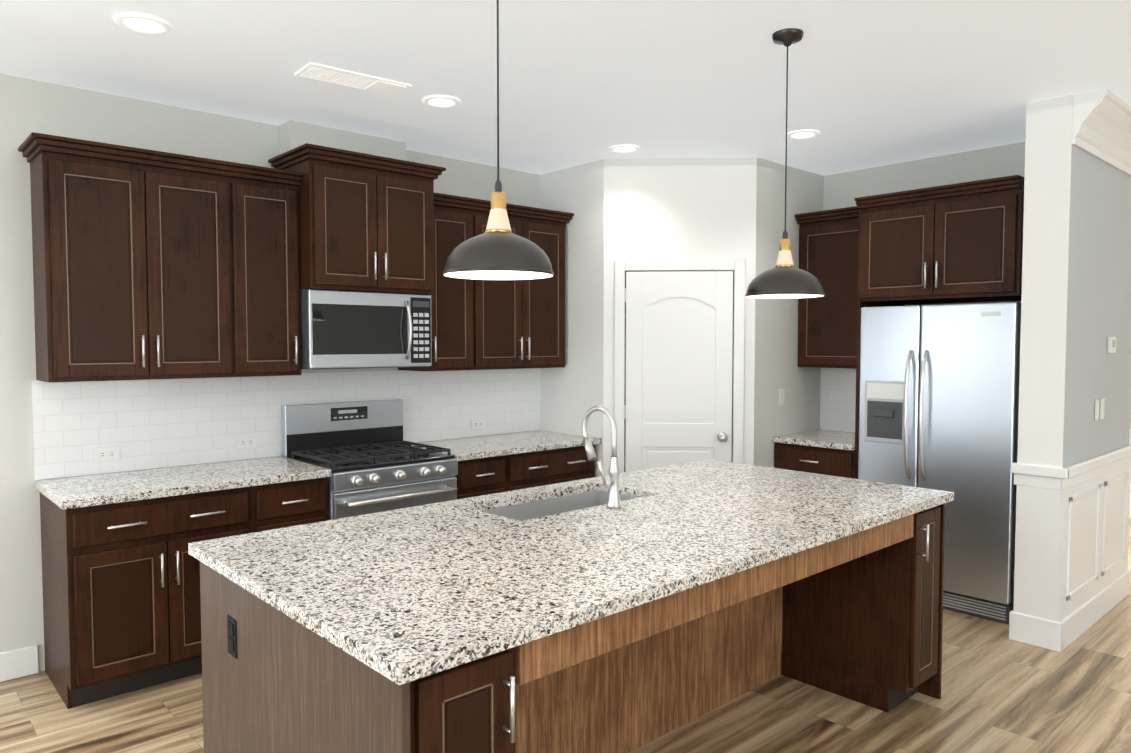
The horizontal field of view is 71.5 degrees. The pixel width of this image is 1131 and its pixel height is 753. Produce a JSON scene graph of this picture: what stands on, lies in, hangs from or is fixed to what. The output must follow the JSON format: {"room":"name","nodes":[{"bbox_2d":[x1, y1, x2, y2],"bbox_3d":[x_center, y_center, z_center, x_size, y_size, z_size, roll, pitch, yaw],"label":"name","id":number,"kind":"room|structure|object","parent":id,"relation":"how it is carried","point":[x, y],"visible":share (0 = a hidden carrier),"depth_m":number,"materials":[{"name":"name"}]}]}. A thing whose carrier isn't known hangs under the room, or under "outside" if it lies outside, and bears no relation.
{"room":"kitchen","nodes":[
{"label":"kitchen","id":0,"kind":"room"},
{"bbox_2d":[0,73,538,671],"bbox_3d":[-1.612,-0.025,4.563,13.400,2.775,0.140,-2,3,-42],"label":"wall","id":1,"kind":"structure","parent":0,"point":[28,107],"depth_m":3.67,"materials":[{"name":"paint"}]},
{"bbox_2d":[0,645,38,681],"bbox_3d":[-4.501,1.415,1.885,5.440,0.135,0.015,-2,3,-42],"label":"baseboard","id":2,"kind":"structure","parent":1,"relation":"attached to","point":[19,663],"depth_m":3.66,"materials":[{"name":"white wood"}]},
{"bbox_2d":[18,132,303,382],"bbox_3d":[-1.943,-0.527,3.892,1.197,1.067,0.369,-2,3,-42],"label":"upper cabinet","id":3,"kind":"object","parent":1,"relation":"attached to","point":[150,264],"visible":1,"depth_m":3.72,"materials":[{"name":"brown wood"}]},
{"bbox_2d":[31,368,539,479],"bbox_3d":[-1.338,0.206,4.721,3.113,0.468,0.008,-2,3,-42],"label":"tile backsplash","id":4,"kind":"structure","parent":1,"relation":"attached to","point":[152,423],"depth_m":4.25,"materials":[{"name":"white tile"}]},
{"bbox_2d":[93,446,119,462],"bbox_3d":[-2.260,0.383,3.876,0.116,0.072,0.008,-2,3,-42],"label":"electrical outlet","id":5,"kind":"object","parent":4,"relation":"attached to","point":[104,454],"visible":1,"depth_m":3.87,"materials":[{"name":"white plastic"}]},
{"bbox_2d":[236,435,256,449],"bbox_3d":[-1.757,0.363,4.334,0.116,0.072,0.008,-2,3,-42],"label":"electrical outlet","id":6,"kind":"object","parent":4,"relation":"attached to","point":[246,442],"visible":1,"depth_m":4.33,"materials":[{"name":"white plastic"}]},
{"bbox_2d":[471,418,484,429],"bbox_3d":[-0.598,0.327,5.390,0.116,0.072,0.008,-2,3,-42],"label":"electrical outlet","id":7,"kind":"object","parent":4,"relation":"attached to","point":[476,424],"visible":1,"depth_m":5.38,"materials":[{"name":"white plastic"}]},
{"bbox_2d":[268,143,445,294],"bbox_3d":[-1.175,-0.846,4.493,0.850,0.732,0.494,-2,3,-42],"label":"upper cabinet","id":8,"kind":"object","parent":1,"relation":"attached to","point":[366,222],"visible":1,"depth_m":4.29,"materials":[{"name":"brown wood"}]},
{"bbox_2d":[300,289,431,369],"bbox_3d":[-1.187,-0.265,4.531,0.758,0.426,0.458,-2,3,-42],"label":"microwave","id":9,"kind":"object","parent":8,"relation":"attached to","point":[349,329],"visible":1,"depth_m":4.36,"materials":[{"name":"grey metal"}]},
{"bbox_2d":[398,193,573,370],"bbox_3d":[-0.492,-0.585,5.213,1.197,1.067,0.369,-2,3,-42],"label":"upper cabinet","id":10,"kind":"object","parent":1,"relation":"attached to","point":[478,324],"visible":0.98,"depth_m":5.07,"materials":[{"name":"brown wood"}]},
{"bbox_2d":[279,120,405,160],"bbox_3d":[-1.289,-1.318,4.597,0.720,0.195,0.160,-2,3,-42],"label":"wall","id":11,"kind":"structure","parent":0,"point":[293,134],"depth_m":4.47,"materials":[{"name":"paint"}]},
{"bbox_2d":[0,518,1130,752],"bbox_3d":[1.702,1.582,0.994,13.400,0.120,10.300,-2,3,-42],"label":"floor","id":12,"kind":"structure","parent":0,"point":[1002,692],"depth_m":3.31,"materials":[{"name":"brown wood"}]},
{"bbox_2d":[34,456,330,708],"bbox_3d":[-1.835,0.937,3.857,1.172,0.915,0.661,-2,3,-42],"label":"base cabinet","id":13,"kind":"object","parent":12,"relation":"on","point":[121,590],"visible":0.75,"depth_m":3.49,"materials":[{"name":"brown wood"}]},
{"bbox_2d":[281,399,457,519],"bbox_3d":[-1.094,0.765,4.475,0.756,1.205,0.715,-2,3,-42],"label":"range","id":14,"kind":"object","parent":12,"relation":"on","point":[368,456],"visible":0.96,"depth_m":4.43,"materials":[{"name":"silver metal"}]},
{"bbox_2d":[411,430,601,498],"bbox_3d":[-0.402,0.880,5.162,1.175,0.915,0.661,-2,3,-42],"label":"base cabinet","id":15,"kind":"object","parent":12,"relation":"on","point":[492,464],"visible":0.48,"depth_m":4.93,"materials":[{"name":"brown wood"}]},
{"bbox_2d":[200,498,953,752],"bbox_3d":[0.245,0.994,2.975,2.691,0.879,1.289,-2,3,-42],"label":"kitchen island","id":16,"kind":"object","parent":12,"relation":"on","point":[618,612],"depth_m":2.69,"materials":[{"name":"wood"}]},
{"bbox_2d":[188,459,953,685],"bbox_3d":[0.231,0.536,2.966,2.720,0.035,1.315,-2,3,-42],"label":"island countertop","id":17,"kind":"structure","parent":16,"relation":"on","point":[402,592],"depth_m":2.42,"materials":[{"name":"stone"}]},
{"bbox_2d":[480,486,639,517],"bbox_3d":[-0.007,0.641,3.246,0.783,0.224,0.394,-2,3,-42],"label":"sink","id":18,"kind":"object","parent":17,"relation":"in","point":[550,503],"depth_m":3.44,"materials":[{"name":"silver metal"}]},
{"bbox_2d":[582,406,627,509],"bbox_3d":[0.120,0.314,3.111,0.113,0.395,0.210,-2,3,-42],"label":"faucet","id":19,"kind":"object","parent":17,"relation":"on","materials":[{"name":"silver metal"}]},
{"bbox_2d":[772,430,854,478],"bbox_3d":[1.839,0.869,5.399,0.661,0.915,0.589,-2,3,-42],"label":"base cabinet","id":20,"kind":"object","parent":12,"relation":"on","point":[828,452],"visible":0.31,"depth_m":5.20,"materials":[{"name":"brown wood"}]},
{"bbox_2d":[858,302,1020,624],"bbox_3d":[2.339,0.463,4.796,0.696,1.780,0.892,-2,3,-42],"label":"fridge","id":21,"kind":"object","parent":12,"relation":"on","point":[939,397],"visible":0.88,"depth_m":4.50,"materials":[{"name":"grey metal"}]},
{"bbox_2d":[854,175,1024,478],"bbox_3d":[2.345,0.126,4.802,0.674,2.452,0.922,-2,3,-42],"label":"cabinet","id":22,"kind":"object","parent":12,"relation":"on","point":[958,243],"visible":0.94,"depth_m":4.54,"materials":[{"name":"brown wood"}]},
{"bbox_2d":[0,0,1130,175],"bbox_3d":[1.702,-1.311,0.866,13.400,0.120,10.300,-2,3,-42],"label":"ceiling","id":23,"kind":"structure","parent":0,"point":[874,83],"depth_m":3.48,"materials":[{"name":"paint"}]},
{"bbox_2d":[114,12,171,34],"bbox_3d":[-1.604,-1.338,2.986,0.194,0.011,0.194,-2,3,-42],"label":"recessed light","id":24,"kind":"object","parent":23,"relation":"in","point":[141,23],"visible":0.98,"depth_m":2.98,"materials":[{"name":"white plastic"}]},
{"bbox_2d":[294,62,411,95],"bbox_3d":[-0.976,-1.366,3.635,0.490,0.012,0.200,-2,3,-38],"label":"ceiling vent","id":25,"kind":"object","parent":23,"relation":"in","point":[331,75],"visible":0.98,"depth_m":3.61,"materials":[{"name":"white"}]},
{"bbox_2d":[422,95,460,107],"bbox_3d":[-0.623,-1.380,3.952,0.194,0.011,0.194,-2,3,-42],"label":"recessed light","id":26,"kind":"object","parent":23,"relation":"in","point":[440,101],"visible":0.96,"depth_m":3.94,"materials":[{"name":"white plastic"}]},
{"bbox_2d":[443,0,553,279],"bbox_3d":[-0.185,-0.793,2.155,0.306,1.028,0.306,-2,3,-42],"label":"pendant light","id":27,"kind":"object","parent":23,"relation":"hanging from","point":[497,249],"visible":1,"depth_m":2.09,"materials":[{"name":"grey metal"}]},
{"bbox_2d":[609,144,639,152],"bbox_3d":[0.368,-1.423,4.918,0.194,0.011,0.194,-2,3,-42],"label":"recessed light","id":28,"kind":"object","parent":23,"relation":"in","point":[624,148],"visible":1,"depth_m":4.91,"materials":[{"name":"white plastic"}]},
{"bbox_2d":[745,28,824,298],"bbox_3d":[0.875,-0.835,3.121,0.306,1.030,0.306,-2,3,-42],"label":"pendant light","id":29,"kind":"object","parent":23,"relation":"hanging from","point":[785,277],"visible":1,"depth_m":3.07,"materials":[{"name":"grey metal"}]},
{"bbox_2d":[787,129,819,139],"bbox_3d":[1.383,-1.408,4.579,0.194,0.011,0.194,-2,3,-42],"label":"recessed light","id":30,"kind":"object","parent":23,"relation":"in","point":[802,134],"visible":0.96,"depth_m":4.57,"materials":[{"name":"white plastic"}]},
{"bbox_2d":[539,159,603,476],"bbox_3d":[0.070,-0.069,5.553,0.100,2.775,0.659,-2,3,-42],"label":"wall","id":31,"kind":"structure","parent":0,"point":[571,393],"depth_m":5.42,"materials":[{"name":"paint"}]},
{"bbox_2d":[603,157,756,474],"bbox_3d":[0.758,-0.057,5.302,1.004,2.775,0.100,0,3,3],"label":"wall","id":32,"kind":"structure","parent":0,"point":[679,208],"depth_m":5.21,"materials":[{"name":"paint"}]},
{"bbox_2d":[614,259,744,472],"bbox_3d":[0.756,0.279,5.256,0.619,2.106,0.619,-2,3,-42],"label":"pantry door","id":33,"kind":"structure","parent":32,"relation":"in","point":[679,330],"depth_m":5.24,"materials":[{"name":"white wood"}]},
{"bbox_2d":[754,158,823,467],"bbox_3d":[1.538,-0.069,5.552,0.849,2.775,0.100,-2,3,-42],"label":"wall","id":34,"kind":"structure","parent":0,"point":[777,368],"depth_m":5.40,"materials":[{"name":"paint"}]},
{"bbox_2d":[778,389,784,405],"bbox_3d":[1.498,0.144,5.449,0.072,0.116,0.008,-2,3,-42],"label":"light switch","id":35,"kind":"object","parent":34,"relation":"attached to","point":[781,394],"visible":1,"depth_m":5.44,"materials":[{"name":"white plastic"}]},
{"bbox_2d":[823,142,1024,432],"bbox_3d":[2.025,-0.077,5.752,0.140,2.775,3.000,-2,3,-42],"label":"wall","id":36,"kind":"structure","parent":0,"point":[844,190],"depth_m":5.20,"materials":[{"name":"paint"}]},
{"bbox_2d":[795,206,858,368],"bbox_3d":[1.940,-0.594,5.426,0.388,1.067,0.589,-2,3,-42],"label":"upper cabinet","id":37,"kind":"object","parent":36,"relation":"attached to","point":[828,260],"visible":0.42,"depth_m":5.36,"materials":[{"name":"brown wood"}]},
{"bbox_2d":[820,368,855,432],"bbox_3d":[2.081,0.167,5.588,0.008,0.469,0.589,-2,3,-42],"label":"backsplash","id":38,"kind":"structure","parent":36,"relation":"attached to","point":[837,397],"depth_m":5.70,"materials":[{"name":"tile"}]},
{"bbox_2d":[1013,94,1072,621],"bbox_3d":[2.420,0.000,3.993,0.008,2.775,0.205,-2,3,-42],"label":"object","id":39,"kind":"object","parent":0,"point":[1047,191],"visible":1,"depth_m":3.98,"materials":[{"name":"paint"}]},
{"bbox_2d":[1063,120,1130,467],"bbox_3d":[2.911,-0.019,4.440,1.320,2.775,0.205,-2,3,-42],"label":"wall","id":40,"kind":"structure","parent":0,"point":[1099,293],"depth_m":4.25,"materials":[{"name":"grey paint"}]},
{"bbox_2d":[1009,444,1130,651],"bbox_3d":[2.912,0.900,4.478,1.375,0.935,0.260,-2,3,-42],"label":"trim","id":41,"kind":"structure","parent":40,"relation":"attached to","point":[1063,634],"depth_m":4.11,"materials":[{"name":"white wood"}]},
{"bbox_2d":[1058,463,1130,621],"bbox_3d":[2.981,0.921,4.402,1.335,0.900,0.006,-2,3,-42],"label":"wainscot","id":42,"kind":"structure","parent":40,"relation":"attached to","point":[1083,540],"depth_m":4.29,"materials":[{"name":"white wood"}]},
{"bbox_2d":[1095,399,1099,420],"bbox_3d":[2.910,0.184,4.301,0.072,0.116,0.008,-2,3,-42],"label":"light switch","id":43,"kind":"object","parent":40,"relation":"attached to","point":[1097,404],"visible":1,"depth_m":4.29,"materials":[{"name":"white plastic"}]},
{"bbox_2d":[1072,88,1130,176],"bbox_3d":[3.028,-1.280,4.256,1.320,0.240,0.142,-2,3,-42],"label":"crown molding","id":44,"kind":"structure","parent":40,"relation":"attached to","point":[1101,126],"depth_m":3.98,"materials":[{"name":"white wood"}]},
{"bbox_2d":[1100,399,1104,419],"bbox_3d":[2.984,0.181,4.369,0.072,0.116,0.008,-2,3,-42],"label":"light switch","id":45,"kind":"object","parent":40,"relation":"attached to","point":[1102,403],"visible":1,"depth_m":4.36,"materials":[{"name":"white plastic"}]},
{"bbox_2d":[1107,337,1115,352],"bbox_3d":[3.078,-0.176,4.428,0.100,0.090,0.023,-2,3,-42],"label":"thermostat","id":46,"kind":"object","parent":40,"relation":"attached to","point":[1111,344],"visible":1,"depth_m":4.40,"materials":[{"name":"white plastic"}]},
{"bbox_3d":[6.659,-0.055,5.240,0.140,2.775,10.000,-2,3,-42],"label":"wall","id":47,"kind":"structure","parent":0,"visible":0},
{"bbox_2d":[1129,434,1130,517],"bbox_3d":[6.540,-0.052,5.192,0.099,2.774,9.890,-2,3,-42],"label":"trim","id":48,"kind":"structure","parent":47,"relation":"attached to","point":[1130,490],"depth_m":6.97,"materials":[{"name":"white wood"}]}
]}

